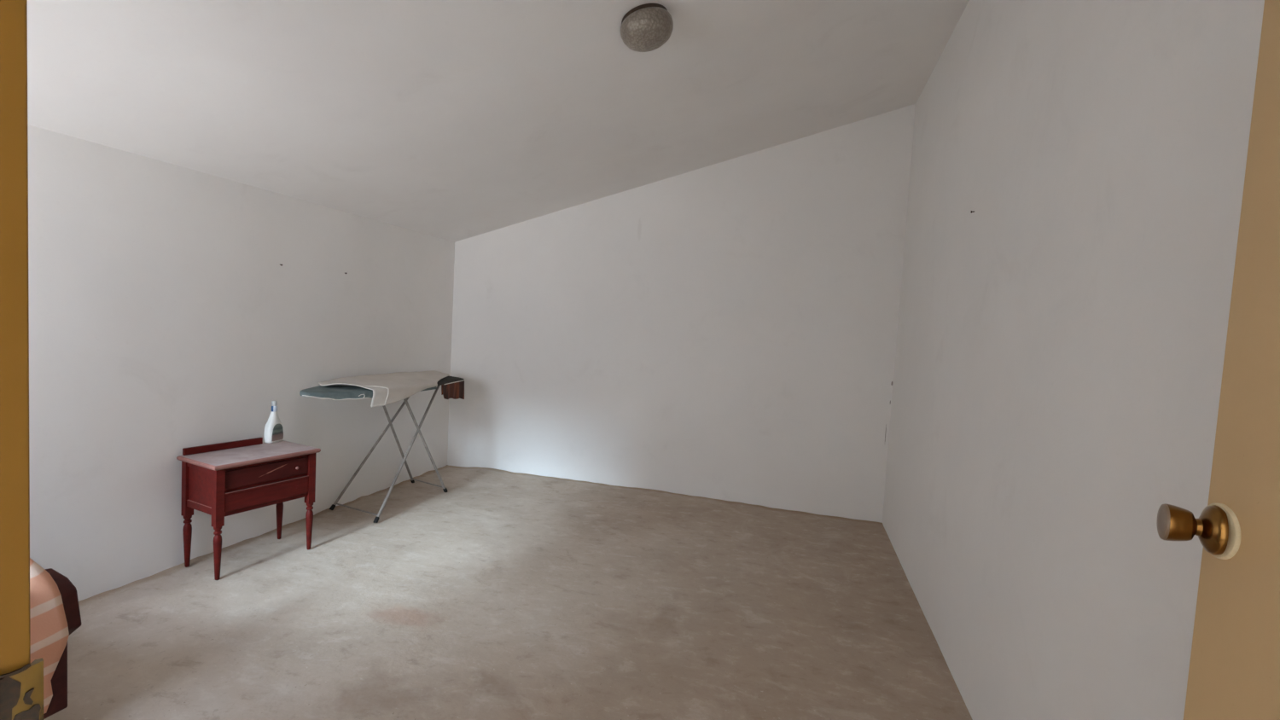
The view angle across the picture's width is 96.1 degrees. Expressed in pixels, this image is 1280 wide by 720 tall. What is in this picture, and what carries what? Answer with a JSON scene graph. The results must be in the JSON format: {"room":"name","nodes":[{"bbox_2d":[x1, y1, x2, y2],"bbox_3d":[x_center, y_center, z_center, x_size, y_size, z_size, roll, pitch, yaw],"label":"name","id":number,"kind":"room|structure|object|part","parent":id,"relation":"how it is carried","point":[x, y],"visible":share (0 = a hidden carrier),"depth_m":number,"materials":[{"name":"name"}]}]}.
{"room":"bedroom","nodes":[
{"label":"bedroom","id":0,"kind":"room"},
{"bbox_2d":[27,124,454,601],"bbox_3d":[-2.342,-0.010,3.055,0.140,2.314,4.712,4,3,15],"label":"wall","id":1,"kind":"structure","parent":0,"point":[165,318],"depth_m":2.92,"materials":[{"name":"paint"}]},
{"bbox_2d":[27,0,969,242],"bbox_3d":[-0.422,-1.408,2.435,3.969,1.234,4.792,4,3,15],"label":"ceiling","id":2,"kind":"structure","parent":0,"point":[453,120],"depth_m":2.74,"materials":[{"name":"white paint"}]},
{"bbox_2d":[620,3,673,52],"bbox_3d":[0.028,-1.395,2.430,0.221,0.144,0.225,4,3,15],"label":"ceiling light","id":3,"kind":"object","parent":2,"relation":"attached to","point":[646,27],"visible":1,"depth_m":2.36,"materials":[{"name":"brown glass"}]},
{"bbox_2d":[43,465,972,719],"bbox_3d":[-0.784,1.200,1.772,3.809,0.036,6.312,4,3,15],"label":"floor","id":4,"kind":"structure","parent":0,"point":[497,595],"depth_m":2.60,"materials":[{"name":"carpet"}]},
{"bbox_2d":[43,568,81,719],"bbox_3d":[-2.265,0.702,1.374,0.892,0.895,1.032,4,3,15],"label":"armchair","id":5,"kind":"object","parent":4,"relation":"on","point":[68,592],"visible":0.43,"depth_m":1.76,"materials":[{"name":"red fabric"}]},
{"bbox_2d":[29,558,69,714],"bbox_3d":[-1.918,0.809,1.317,0.226,0.484,0.876,4,3,15],"label":"blanket","id":6,"kind":"object","parent":5,"relation":"on","point":[49,634],"visible":0.39,"depth_m":1.68,"materials":[{"name":"fabric"}]},
{"bbox_2d":[176,437,320,580],"bbox_3d":[-2.077,0.758,3.080,0.345,0.610,0.536,5,4,27],"label":"side table","id":7,"kind":"object","parent":4,"relation":"on","point":[220,480],"visible":1,"depth_m":2.94,"materials":[{"name":"red wood"}]},
{"bbox_3d":[-2.305,0.782,2.934,0.038,0.552,0.038,5,4,27],"label":"leg","id":8,"kind":"part","parent":7,"relation":"part of","materials":[{"name":"red wood"}]},
{"bbox_3d":[-2.175,0.634,2.864,0.235,0.234,0.026,5,4,27],"label":"panel","id":9,"kind":"part","parent":7,"relation":"part of","materials":[{"name":"red wood"}]},
{"bbox_3d":[-2.062,0.803,2.812,0.038,0.552,0.038,5,4,27],"label":"leg","id":10,"kind":"part","parent":7,"relation":"part of","materials":[{"name":"red wood"}]},
{"bbox_3d":[-2.227,0.461,3.087,0.018,0.036,0.385,5,4,27],"label":"rail","id":11,"kind":"part","parent":7,"relation":"part of","materials":[{"name":"red wood"}]},
{"bbox_3d":[-1.950,0.643,3.012,0.016,0.244,0.429,5,4,27],"label":"frame","id":12,"kind":"part","parent":7,"relation":"part of","materials":[{"name":"red wood"}]},
{"bbox_3d":[-1.946,0.586,3.009,0.019,0.091,0.423,5,4,27],"label":"drawer","id":13,"kind":"part","parent":7,"relation":"part of","materials":[{"name":"red wood"}]},
{"bbox_3d":[-1.946,0.696,3.012,0.031,0.096,0.423,5,4,27],"label":"drawer","id":14,"kind":"part","parent":7,"relation":"part of","materials":[{"name":"red wood"}]},
{"bbox_2d":[263,401,283,443],"bbox_3d":[-2.104,0.353,3.309,0.061,0.239,0.102,4,3,11],"label":"spray bottle","id":15,"kind":"object","parent":7,"relation":"on","point":[273,433],"visible":1,"depth_m":3.29,"materials":[{"name":"white plastic"}]},
{"bbox_3d":[-2.095,0.770,3.351,0.038,0.552,0.038,5,4,27],"label":"leg","id":16,"kind":"part","parent":7,"relation":"part of","materials":[{"name":"red wood"}]},
{"bbox_3d":[-1.852,0.791,3.229,0.038,0.552,0.038,5,4,27],"label":"leg","id":17,"kind":"part","parent":7,"relation":"part of","materials":[{"name":"red wood"}]},
{"bbox_2d":[299,375,465,523],"bbox_3d":[-1.788,0.583,4.061,0.457,0.877,1.448,4,3,15],"label":"ironing board","id":18,"kind":"object","parent":4,"relation":"on","point":[451,386],"visible":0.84,"depth_m":4.05,"materials":[{"name":"grey metal"}]},
{"bbox_3d":[-1.901,0.584,4.189,0.018,0.838,0.727,5,4,27],"label":"leg","id":19,"kind":"part","parent":18,"relation":"part of","materials":[{"name":"grey metal"}]},
{"bbox_2d":[318,370,449,407],"bbox_3d":[-1.728,0.192,4.115,0.407,0.153,1.220,4,3,15],"label":"cloth","id":20,"kind":"object","parent":18,"relation":"on","point":[392,387],"visible":1,"depth_m":3.92,"materials":[{"name":"beige fabric"}]},
{"bbox_3d":[-1.812,0.584,4.281,0.018,0.835,0.657,3,3,1],"label":"leg","id":21,"kind":"part","parent":18,"relation":"part of","materials":[{"name":"grey metal"}]},
{"bbox_3d":[-1.617,0.612,4.052,0.096,0.828,0.760,4,3,15],"label":"leg","id":22,"kind":"part","parent":18,"relation":"part of","materials":[{"name":"grey metal"}]},
{"bbox_3d":[-1.565,0.609,4.185,0.018,0.823,0.497,4,4,22],"label":"leg","id":23,"kind":"part","parent":18,"relation":"part of","materials":[{"name":"grey metal"}]},
{"bbox_2d":[447,104,915,523],"bbox_3d":[0.126,-0.458,4.738,3.969,3.288,0.140,4,3,15],"label":"wall","id":24,"kind":"structure","parent":0,"point":[727,330],"depth_m":4.56,"materials":[{"name":"paint"}]},
{"bbox_2d":[882,0,1264,719],"bbox_3d":[1.380,-0.315,2.035,0.140,3.449,4.712,4,3,15],"label":"wall","id":25,"kind":"structure","parent":0,"point":[1061,339],"depth_m":1.56,"materials":[{"name":"paint"}]},
{"bbox_3d":[-1.069,-0.228,0.329,3.689,3.199,0.156,4,3,15],"label":"wall","id":26,"kind":"structure","parent":0,"visible":0},
{"bbox_2d":[0,0,43,719],"bbox_3d":[0.130,0.342,0.028,0.810,2.070,0.165,4,3,15],"label":"door frame","id":27,"kind":"structure","parent":26,"relation":"attached to","point":[21,681],"depth_m":0.18,"materials":[{"name":"paint"}]},
{"bbox_3d":[-0.207,0.132,0.171,0.003,0.063,0.047,4,3,15],"label":"strike plate","id":28,"kind":"part","parent":27,"relation":"part of","materials":[{"name":"yellow metal"}]},
{"bbox_2d":[1156,0,1279,719],"bbox_3d":[0.602,0.350,0.382,0.096,2.008,0.755,4,3,15],"label":"door","id":29,"kind":"structure","parent":26,"relation":"in","point":[1234,670],"depth_m":0.67,"materials":[{"name":"beige paint"}]},
{"bbox_3d":[0.662,0.205,0.729,0.004,0.046,0.046,5,4,30],"label":"knob","id":30,"kind":"part","parent":29,"relation":"part of","materials":[{"name":"gold metal"}]},
{"bbox_3d":[0.686,0.207,0.716,0.051,0.060,0.060,5,4,30],"label":"knob","id":31,"kind":"part","parent":29,"relation":"part of","materials":[{"name":"gold metal"}]}
]}

